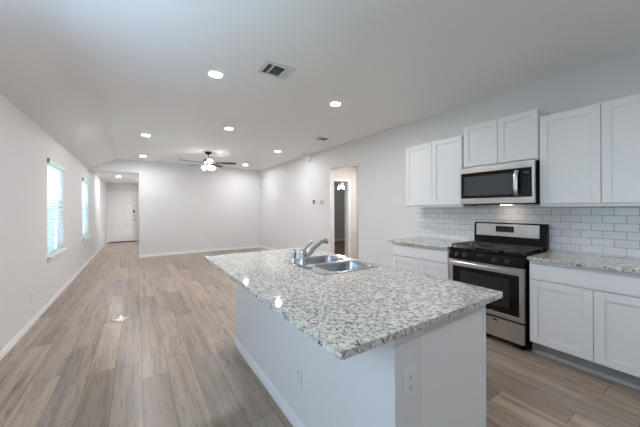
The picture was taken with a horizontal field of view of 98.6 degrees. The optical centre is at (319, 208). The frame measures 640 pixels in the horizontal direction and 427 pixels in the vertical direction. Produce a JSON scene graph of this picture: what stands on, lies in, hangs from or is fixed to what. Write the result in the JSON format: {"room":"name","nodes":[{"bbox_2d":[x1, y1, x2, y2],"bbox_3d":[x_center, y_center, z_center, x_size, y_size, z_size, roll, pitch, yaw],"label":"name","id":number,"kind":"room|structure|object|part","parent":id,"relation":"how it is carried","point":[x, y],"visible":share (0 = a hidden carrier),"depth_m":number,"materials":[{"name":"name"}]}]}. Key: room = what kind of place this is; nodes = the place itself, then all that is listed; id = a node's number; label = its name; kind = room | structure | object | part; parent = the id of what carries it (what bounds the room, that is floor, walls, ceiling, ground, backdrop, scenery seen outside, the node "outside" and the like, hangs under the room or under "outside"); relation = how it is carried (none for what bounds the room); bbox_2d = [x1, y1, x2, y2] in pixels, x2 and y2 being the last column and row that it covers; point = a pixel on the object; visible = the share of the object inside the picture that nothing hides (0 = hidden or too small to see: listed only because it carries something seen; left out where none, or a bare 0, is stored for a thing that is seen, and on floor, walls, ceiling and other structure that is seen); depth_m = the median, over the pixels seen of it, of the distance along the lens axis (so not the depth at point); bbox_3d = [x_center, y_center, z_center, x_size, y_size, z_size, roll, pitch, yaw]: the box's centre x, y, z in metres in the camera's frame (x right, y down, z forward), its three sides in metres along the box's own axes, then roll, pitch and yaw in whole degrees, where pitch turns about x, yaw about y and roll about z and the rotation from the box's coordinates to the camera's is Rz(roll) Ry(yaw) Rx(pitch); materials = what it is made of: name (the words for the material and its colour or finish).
{"room":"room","nodes":[
{"label":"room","id":0,"kind":"room"},
{"bbox_2d":[0,94,105,350],"bbox_3d":[-4.164,0.147,4.257,0.120,2.478,16.940,0,0,-34],"label":"wall","id":1,"kind":"structure","parent":0,"point":[25,148],"depth_m":3.34,"materials":[{"name":"white paint"}]},
{"bbox_2d":[47,181,57,251],"bbox_3d":[-4.199,0.002,4.258,0.038,1.410,1.020,0,0,-34],"label":"window","id":2,"kind":"structure","parent":1,"relation":"in","point":[56,229],"depth_m":4.65,"materials":[{"name":"white glass"}]},
{"bbox_2d":[47,158,64,255],"bbox_3d":[-4.131,-0.020,4.293,0.081,1.392,1.026,0,0,-34],"label":"window blind","id":3,"kind":"object","parent":2,"relation":"attached to","point":[54,170],"visible":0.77,"depth_m":4.28,"materials":[{"name":"white plastic"}]},
{"bbox_3d":[-4.146,0.668,4.292,0.048,0.016,1.004,0,0,-34],"label":"rail","id":4,"kind":"part","parent":3,"relation":"part of","materials":[{"name":"white plastic"}]},
{"bbox_2d":[0,242,106,360],"bbox_3d":[-4.102,1.352,4.295,0.015,0.068,16.700,0,0,-34],"label":"baseboard","id":5,"kind":"structure","parent":1,"relation":"attached to","point":[7,348],"depth_m":3.46,"materials":[{"name":"white wood"}]},
{"bbox_2d":[46,248,67,262],"bbox_3d":[-4.130,0.723,4.302,0.118,0.086,1.140,0,0,-34],"label":"trim","id":6,"kind":"structure","parent":1,"relation":"attached to","point":[60,252],"depth_m":4.17,"materials":[{"name":"white wood"}]},
{"bbox_2d":[82,194,84,235],"bbox_3d":[-5.826,0.009,6.707,0.038,1.410,1.020,0,0,-34],"label":"window","id":7,"kind":"structure","parent":1,"relation":"in","point":[83,194],"depth_m":7.10,"materials":[{"name":"white glass"}]},
{"bbox_2d":[82,178,89,237],"bbox_3d":[-5.757,-0.013,6.742,0.081,1.392,1.026,0,0,-34],"label":"window blind","id":8,"kind":"object","parent":1,"relation":"attached to","point":[84,182],"visible":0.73,"depth_m":6.78,"materials":[{"name":"white plastic"}]},
{"bbox_2d":[82,235,90,241],"bbox_3d":[-5.756,0.730,6.751,0.118,0.086,1.140,0,0,-34],"label":"trim","id":9,"kind":"structure","parent":1,"relation":"attached to","point":[85,238],"depth_m":6.60,"materials":[{"name":"white wood"}]},
{"bbox_2d":[93,171,138,183],"bbox_3d":[-6.355,-1.114,10.056,2.894,0.080,4.860,0,0,-34],"label":"ceiling","id":10,"kind":"structure","parent":0,"point":[108,177],"depth_m":9.47,"materials":[{"name":"white paint"}]},
{"bbox_2d":[106,183,138,241],"bbox_3d":[-7.666,0.172,12.039,2.654,2.480,0.140,0,0,-34],"label":"wall","id":11,"kind":"structure","parent":0,"point":[127,187],"depth_m":11.57,"materials":[{"name":"white paint"}]},
{"bbox_2d":[109,193,135,242],"bbox_3d":[-8.287,0.383,11.579,0.918,2.041,0.178,0,0,-34],"label":"door","id":12,"kind":"structure","parent":11,"relation":"in","point":[122,206],"depth_m":11.56,"materials":[{"name":"white wood"}]},
{"bbox_2d":[106,191,138,242],"bbox_3d":[-8.264,0.342,11.547,1.093,2.125,0.016,0,0,-34],"label":"trim","id":13,"kind":"structure","parent":11,"relation":"attached to","point":[107,192],"depth_m":11.35,"materials":[{"name":"white wood"}]},
{"bbox_2d":[89,159,260,254],"bbox_3d":[-4.066,0.009,8.607,4.856,2.754,0.120,0,0,-34],"label":"wall","id":14,"kind":"structure","parent":0,"point":[193,208],"depth_m":8.61,"materials":[{"name":"white paint"}]},
{"bbox_2d":[139,245,260,257],"bbox_3d":[-3.620,1.350,8.819,3.615,0.068,0.015,0,0,-34],"label":"baseboard","id":15,"kind":"structure","parent":14,"relation":"attached to","point":[246,247],"depth_m":8.66,"materials":[{"name":"white wood"}]},
{"bbox_2d":[0,0,639,169],"bbox_3d":[-0.775,-1.279,3.534,4.976,0.406,11.980,0,0,-34],"label":"ceiling","id":16,"kind":"structure","parent":0,"point":[97,76],"depth_m":2.57,"materials":[{"name":"white paint"}]},
{"bbox_2d":[179,152,235,169],"bbox_3d":[-2.716,-1.153,6.669,1.269,0.440,1.251,0,0,-34],"label":"ceiling fan","id":17,"kind":"object","parent":16,"relation":"hanging from","point":[209,162],"visible":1,"depth_m":6.68,"materials":[{"name":"brown metal"}]},
{"bbox_3d":[-2.309,-1.113,6.775,0.490,0.036,0.135,0,0,-9],"label":"blade","id":18,"kind":"part","parent":17,"relation":"part of","materials":[{"name":"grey wood"}]},
{"bbox_2d":[207,70,223,77],"bbox_3d":[-1.073,-1.377,2.827,0.164,0.008,0.164,0,0,-34],"label":"recessed light","id":19,"kind":"object","parent":16,"relation":"in","point":[212,73],"visible":1,"depth_m":2.82,"materials":[{"name":"white plastic"}]},
{"bbox_2d":[257,60,295,79],"bbox_3d":[-0.434,-1.378,2.756,0.315,0.010,0.255,0,0,-34],"label":"ceiling vent","id":20,"kind":"object","parent":16,"relation":"in","point":[269,68],"visible":1,"depth_m":2.74,"materials":[{"name":"white plastic"}]},
{"bbox_2d":[315,137,330,140],"bbox_3d":[0.048,-1.380,5.450,0.250,0.010,0.220,0,0,-34],"label":"ceiling vent","id":21,"kind":"object","parent":16,"relation":"in","point":[318,138],"visible":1,"depth_m":5.42,"materials":[{"name":"white plastic"}]},
{"bbox_2d":[329,101,341,105],"bbox_3d":[0.205,-1.382,3.641,0.164,0.008,0.164,0,0,-34],"label":"recessed light","id":22,"kind":"object","parent":16,"relation":"in","point":[335,103],"visible":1,"depth_m":3.62,"materials":[{"name":"white plastic"}]},
{"bbox_2d":[0,241,639,426],"bbox_3d":[-0.631,1.411,6.767,8.774,0.080,17.220,0,0,-34],"label":"floor","id":23,"kind":"structure","parent":0,"point":[175,361],"depth_m":2.35,"materials":[{"name":"brown wood"}]},
{"bbox_2d":[110,315,128,321],"bbox_3d":[-2.470,1.361,3.416,0.156,0.034,0.134,0,0,9],"label":"paper scrap","id":24,"kind":"object","parent":23,"relation":"on","point":[120,318],"visible":1,"depth_m":3.40,"materials":[{"name":"white paper"}]},
{"bbox_2d":[234,283,485,426],"bbox_3d":[0.025,0.926,2.123,0.776,0.885,2.093,0,0,-34],"label":"kitchen island","id":25,"kind":"object","parent":23,"relation":"on","point":[365,389],"visible":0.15,"depth_m":1.35,"materials":[{"name":"white paint"}]},
{"bbox_3d":[-0.214,1.331,1.965,0.184,0.075,2.092,0,0,-34],"label":"baseboard","id":26,"kind":"part","parent":25,"relation":"part of","materials":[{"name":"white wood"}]},
{"bbox_2d":[296,364,301,387],"bbox_3d":[-0.132,1.024,1.689,0.008,0.116,0.072,0,0,-34],"label":"power outlet","id":27,"kind":"object","parent":25,"relation":"attached to","point":[298,369],"visible":1,"depth_m":1.68,"materials":[{"name":"white plastic"}]},
{"bbox_2d":[204,247,502,359],"bbox_3d":[-0.062,0.469,2.072,1.114,0.028,2.142,0,0,-34],"label":"island countertop","id":28,"kind":"structure","parent":25,"relation":"on","point":[352,313],"depth_m":1.41,"materials":[{"name":"stone"}]},
{"bbox_2d":[297,238,328,267],"bbox_3d":[-0.070,0.351,2.278,0.164,0.197,0.363,0,0,25],"label":"kitchen faucet","id":29,"kind":"object","parent":28,"relation":"on","point":[303,255],"visible":1,"depth_m":2.19,"materials":[{"name":"silver metal"}]},
{"bbox_3d":[-0.121,0.446,2.169,0.060,0.008,0.180,0,0,-34],"label":"deck plate","id":30,"kind":"part","parent":29,"relation":"part of","materials":[{"name":"silver metal"}]},
{"bbox_3d":[-0.104,0.301,2.204,0.099,0.097,0.032,0,0,-16],"label":"lever","id":31,"kind":"part","parent":29,"relation":"part of","materials":[{"name":"silver metal"}]},
{"bbox_3d":[-0.036,0.334,2.300,0.040,0.153,0.268,0,0,43],"label":"spout","id":32,"kind":"part","parent":29,"relation":"part of","materials":[{"name":"silver metal"}]},
{"bbox_2d":[283,254,378,274],"bbox_3d":[0.072,0.528,2.291,0.548,0.157,0.670,0,0,-34],"label":"sink","id":33,"kind":"object","parent":28,"relation":"in","point":[330,264],"visible":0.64,"depth_m":2.32,"materials":[{"name":"silver metal"}]},
{"bbox_2d":[290,249,296,262],"bbox_3d":[-0.220,0.395,2.308,0.056,0.110,0.056,0,0,-34],"label":"sprayer","id":34,"kind":"object","parent":33,"relation":"on","point":[293,251],"visible":1,"depth_m":2.29,"materials":[{"name":"silver metal"}]},
{"bbox_3d":[0.001,0.528,2.441,0.395,0.156,0.290,0,0,-34],"label":"bowl","id":35,"kind":"part","parent":33,"relation":"part of","materials":[{"name":"silver metal"}]},
{"bbox_3d":[0.181,0.528,2.169,0.395,0.156,0.295,0,0,-34],"label":"bowl","id":36,"kind":"part","parent":33,"relation":"part of","materials":[{"name":"silver metal"}]},
{"bbox_3d":[-0.216,0.512,1.956,0.192,0.055,2.079,0,0,-34],"label":"cap trim","id":37,"kind":"part","parent":25,"relation":"part of","materials":[{"name":"white wood"}]},
{"bbox_2d":[404,364,415,398],"bbox_3d":[0.363,0.695,1.105,0.072,0.116,0.008,0,0,-34],"label":"power outlet","id":38,"kind":"object","parent":25,"relation":"attached to","point":[409,373],"visible":1,"depth_m":1.10,"materials":[{"name":"white plastic"}]},
{"bbox_2d":[408,372,413,381],"bbox_3d":[0.364,0.674,1.103,0.034,0.030,0.003,0,0,-34],"label":"receptacle","id":39,"kind":"object","parent":38,"relation":"attached to","point":[410,374],"depth_m":1.10,"materials":[{"name":"grey plastic"}]},
{"bbox_2d":[408,382,413,392],"bbox_3d":[0.364,0.716,1.103,0.034,0.030,0.003,0,0,-34],"label":"receptacle","id":40,"kind":"object","parent":38,"relation":"attached to","point":[410,384],"depth_m":1.10,"materials":[{"name":"grey plastic"}]},
{"bbox_3d":[0.644,0.923,1.318,0.532,0.885,0.018,0,0,-34],"label":"panel","id":41,"kind":"part","parent":25,"relation":"part of","materials":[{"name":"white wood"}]},
{"bbox_2d":[393,243,449,279],"bbox_3d":[1.539,0.921,3.773,0.628,0.879,0.856,0,0,-34],"label":"base cabinet","id":42,"kind":"object","parent":23,"relation":"on","point":[431,261],"visible":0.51,"depth_m":3.54,"materials":[{"name":"white wood"}]},
{"bbox_3d":[1.176,0.951,3.770,0.019,0.575,0.444,0,0,-34],"label":"door","id":43,"kind":"part","parent":42,"relation":"part of","materials":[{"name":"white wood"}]},
{"bbox_3d":[1.284,0.581,3.605,0.019,0.140,0.840,0,0,-34],"label":"drawer","id":44,"kind":"part","parent":42,"relation":"part of","materials":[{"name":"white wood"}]},
{"bbox_2d":[388,237,461,249],"bbox_3d":[1.507,0.464,3.788,0.646,0.032,0.923,0,0,-34],"label":"countertop","id":45,"kind":"structure","parent":42,"relation":"on","point":[418,241],"depth_m":3.73,"materials":[{"name":"stone"}]},
{"bbox_3d":[1.409,0.950,3.418,0.019,0.575,0.392,0,0,-34],"label":"door","id":46,"kind":"part","parent":42,"relation":"part of","materials":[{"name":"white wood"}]},
{"bbox_2d":[449,222,549,349],"bbox_3d":[1.952,0.763,3.057,0.682,1.192,0.757,0,0,-34],"label":"gas range","id":47,"kind":"object","parent":23,"relation":"on","point":[496,259],"visible":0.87,"depth_m":2.84,"materials":[{"name":"silver metal"}]},
{"bbox_3d":[1.691,0.606,2.885,0.059,0.042,0.728,0,0,-34],"label":"handle","id":48,"kind":"part","parent":47,"relation":"part of","materials":[{"name":"silver metal"}]},
{"bbox_3d":[1.728,0.845,2.909,0.029,0.397,0.662,0,0,-34],"label":"door glass","id":49,"kind":"part","parent":47,"relation":"part of","materials":[{"name":"black glass"}]},
{"bbox_3d":[1.728,0.832,2.910,0.033,0.514,0.748,0,0,-34],"label":"oven door","id":50,"kind":"part","parent":47,"relation":"part of","materials":[{"name":"silver metal"}]},
{"bbox_3d":[1.725,0.518,2.909,0.039,0.106,0.752,0,0,-34],"label":"control panel","id":51,"kind":"part","parent":47,"relation":"part of","materials":[{"name":"metal"}]},
{"bbox_2d":[450,244,546,257],"bbox_3d":[1.955,0.454,3.062,0.558,0.018,0.754,0,0,-34],"label":"cooktop","id":52,"kind":"object","parent":47,"relation":"in","point":[464,249],"depth_m":2.88,"materials":[{"name":"black metal"}]},
{"bbox_3d":[1.731,1.204,2.910,0.031,0.190,0.746,0,0,-34],"label":"storage drawer","id":53,"kind":"part","parent":47,"relation":"part of","materials":[{"name":"silver metal"}]},
{"bbox_3d":[2.167,0.391,3.197,0.055,0.104,0.738,0,0,-34],"label":"vent trim","id":54,"kind":"part","parent":47,"relation":"part of","materials":[{"name":"black metal"}]},
{"bbox_2d":[529,260,639,390],"bbox_3d":[2.462,0.917,2.383,0.628,0.879,0.890,0,0,-34],"label":"base cabinet","id":55,"kind":"object","parent":23,"relation":"on","point":[583,318],"visible":0.98,"depth_m":2.24,"materials":[{"name":"white wood"}]},
{"bbox_3d":[2.086,0.947,2.399,0.019,0.575,0.430,0,0,-34],"label":"door","id":56,"kind":"part","parent":55,"relation":"part of","materials":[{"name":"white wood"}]},
{"bbox_2d":[527,251,639,273],"bbox_3d":[2.448,0.460,2.371,0.646,0.032,0.904,0,0,-34],"label":"countertop","id":57,"kind":"structure","parent":55,"relation":"on","point":[619,264],"depth_m":2.36,"materials":[{"name":"stone"}]},
{"bbox_3d":[2.207,0.577,2.214,0.019,0.140,0.874,0,0,-34],"label":"drawer","id":58,"kind":"part","parent":55,"relation":"part of","materials":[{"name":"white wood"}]},
{"bbox_3d":[2.263,1.345,2.249,0.018,0.025,0.886,0,0,-34],"label":"shoe moulding","id":59,"kind":"part","parent":55,"relation":"part of","materials":[{"name":"grey wood"}]},
{"bbox_3d":[2.329,0.946,2.034,0.019,0.575,0.440,0,0,-34],"label":"door","id":60,"kind":"part","parent":55,"relation":"part of","materials":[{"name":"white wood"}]},
{"bbox_2d":[334,183,344,238],"bbox_3d":[0.670,0.146,9.207,3.698,2.440,4.000,0,0,-34],"label":"wall","id":61,"kind":"structure","parent":0,"point":[339,194],"depth_m":11.59,"materials":[{"name":"grey paint"}]},
{"bbox_2d":[334,240,344,255],"bbox_3d":[0.636,1.358,9.194,3.578,0.015,3.780,0,0,-34],"label":"floor","id":62,"kind":"structure","parent":0,"point":[339,246],"depth_m":9.57,"materials":[{"name":"brown wood"}]},
{"bbox_2d":[334,166,358,258],"bbox_3d":[1.004,0.144,6.218,0.948,2.440,1.590,0,0,-34],"label":"wall","id":63,"kind":"structure","parent":0,"point":[350,172],"depth_m":6.92,"materials":[{"name":"white paint"}]},
{"bbox_2d":[334,178,350,256],"bbox_3d":[0.512,0.320,6.691,0.590,2.092,0.018,0,0,-34],"label":"trim","id":64,"kind":"structure","parent":63,"relation":"attached to","point":[335,179],"depth_m":6.82,"materials":[{"name":"white wood"}]},
{"bbox_2d":[344,182,347,256],"bbox_3d":[0.449,0.352,6.731,0.528,2.030,0.120,0,0,-34],"label":"trim","id":65,"kind":"structure","parent":63,"relation":"attached to","point":[345,183],"depth_m":6.86,"materials":[{"name":"white wood"}]},
{"bbox_2d":[358,179,358,258],"bbox_3d":[1.226,0.308,6.509,0.018,2.110,0.950,0,0,-34],"label":"trim","id":66,"kind":"structure","parent":63,"relation":"attached to","point":[358,179],"depth_m":6.89,"materials":[{"name":"white wood"}]},
{"bbox_2d":[261,50,639,266],"bbox_3d":[1.253,-0.014,4.877,0.120,2.754,11.980,0,0,-34],"label":"wall","id":67,"kind":"structure","parent":0,"point":[290,218],"depth_m":4.92,"materials":[{"name":"white paint"}]},
{"bbox_2d":[306,155,310,161],"bbox_3d":[-0.300,-1.280,7.054,0.050,0.170,0.150,0,0,-34],"label":"door chime","id":68,"kind":"object","parent":67,"relation":"attached to","point":[308,157],"visible":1,"depth_m":7.00,"materials":[{"name":"white plastic"}]},
{"bbox_2d":[406,135,475,206],"bbox_3d":[1.659,-0.468,3.849,0.334,0.898,0.856,0,0,-34],"label":"upper cabinet","id":69,"kind":"object","parent":67,"relation":"attached to","point":[433,168],"visible":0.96,"depth_m":3.71,"materials":[{"name":"white wood"}]},
{"bbox_3d":[1.412,-0.475,3.937,0.019,0.856,0.428,0,0,-34],"label":"door","id":70,"kind":"part","parent":69,"relation":"part of","materials":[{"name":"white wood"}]},
{"bbox_3d":[1.647,-0.476,3.582,0.019,0.856,0.414,0,0,-34],"label":"door","id":71,"kind":"part","parent":69,"relation":"part of","materials":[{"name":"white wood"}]},
{"bbox_2d":[464,108,549,167],"bbox_3d":[2.112,-0.753,3.165,0.334,0.519,0.760,0,0,-34],"label":"upper cabinet","id":72,"kind":"object","parent":67,"relation":"attached to","point":[515,137],"visible":0.94,"depth_m":3.02,"materials":[{"name":"white wood"}]},
{"bbox_3d":[1.878,-0.752,3.233,0.019,0.495,0.378,0,0,-34],"label":"door","id":73,"kind":"part","parent":72,"relation":"part of","materials":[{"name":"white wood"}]},
{"bbox_2d":[460,160,539,204],"bbox_3d":[2.055,-0.264,3.130,0.447,0.444,0.755,0,0,-34],"label":"microwave oven","id":74,"kind":"object","parent":72,"relation":"attached to","point":[513,183],"visible":0.97,"depth_m":2.97,"materials":[{"name":"silver metal"}]},
{"bbox_3d":[1.894,-0.269,3.089,0.025,0.296,0.616,0,0,-34],"label":"door","id":75,"kind":"part","parent":74,"relation":"part of","materials":[{"name":"black glass"}]},
{"bbox_3d":[2.083,-0.047,3.148,0.310,0.006,0.695,0,0,-34],"label":"plate","id":76,"kind":"part","parent":74,"relation":"part of","materials":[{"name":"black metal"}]},
{"bbox_3d":[2.018,-0.265,2.833,0.057,0.265,0.038,0,0,-34],"label":"handle","id":77,"kind":"part","parent":74,"relation":"part of","materials":[{"name":"silver metal"}]},
{"bbox_3d":[2.093,-0.269,2.789,0.025,0.296,0.098,0,0,-34],"label":"control panel","id":78,"kind":"part","parent":74,"relation":"part of","materials":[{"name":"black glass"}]},
{"bbox_3d":[2.087,-0.753,2.918,0.019,0.495,0.368,0,0,-34],"label":"door","id":79,"kind":"part","parent":72,"relation":"part of","materials":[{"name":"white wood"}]},
{"bbox_2d":[417,204,639,258],"bbox_3d":[2.249,-0.020,3.261,0.008,0.947,2.605,0,0,-34],"label":"tile backsplash","id":80,"kind":"structure","parent":67,"relation":"attached to","point":[575,229],"depth_m":2.86,"materials":[{"name":"white tile"}]},
{"bbox_2d":[593,241,610,249],"bbox_3d":[2.671,0.349,2.611,0.008,0.072,0.116,0,0,-34],"label":"power outlet","id":81,"kind":"object","parent":80,"relation":"attached to","point":[596,244],"visible":1,"depth_m":2.61,"materials":[{"name":"white plastic"}]},
{"bbox_2d":[540,94,639,206],"bbox_3d":[2.579,-0.473,2.464,0.334,0.902,0.909,0,0,-34],"label":"upper cabinet","id":82,"kind":"object","parent":67,"relation":"attached to","point":[590,154],"visible":1,"depth_m":2.43,"materials":[{"name":"white wood"}]},
{"bbox_3d":[2.318,-0.481,2.571,0.019,0.860,0.434,0,0,-34],"label":"door","id":83,"kind":"part","parent":82,"relation":"part of","materials":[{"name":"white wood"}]},
{"bbox_3d":[2.569,-0.482,2.194,0.019,0.860,0.462,0,0,-34],"label":"door","id":84,"kind":"part","parent":82,"relation":"part of","materials":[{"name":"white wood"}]},
{"bbox_3d":[1.071,-1.126,8.595,3.698,0.100,5.470,0,0,-34],"label":"ceiling","id":85,"kind":"structure","parent":0,"visible":0},
{"bbox_2d":[334,182,343,188],"bbox_3d":[0.728,-0.863,9.081,1.273,0.422,1.242,0,0,-34],"label":"ceiling fan","id":86,"kind":"object","parent":85,"relation":"hanging from","point":[337,183],"visible":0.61,"depth_m":9.03,"materials":[{"name":"brown metal"}]},
{"label":"outside","id":87,"kind":"structure","parent":0,"visible":0},
{"bbox_2d":[47,219,82,250],"bbox_3d":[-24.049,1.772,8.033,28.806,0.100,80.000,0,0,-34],"label":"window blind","id":88,"kind":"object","parent":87,"point":[50,244],"depth_m":16.09,"materials":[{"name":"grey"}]},
{"bbox_2d":[47,207,53,225],"bbox_3d":[-15.592,0.761,10.651,0.200,1.850,55.000,0,0,-34],"label":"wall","id":89,"kind":"structure","parent":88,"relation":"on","point":[53,207],"depth_m":26.71,"materials":[{"name":"white"}]}
]}

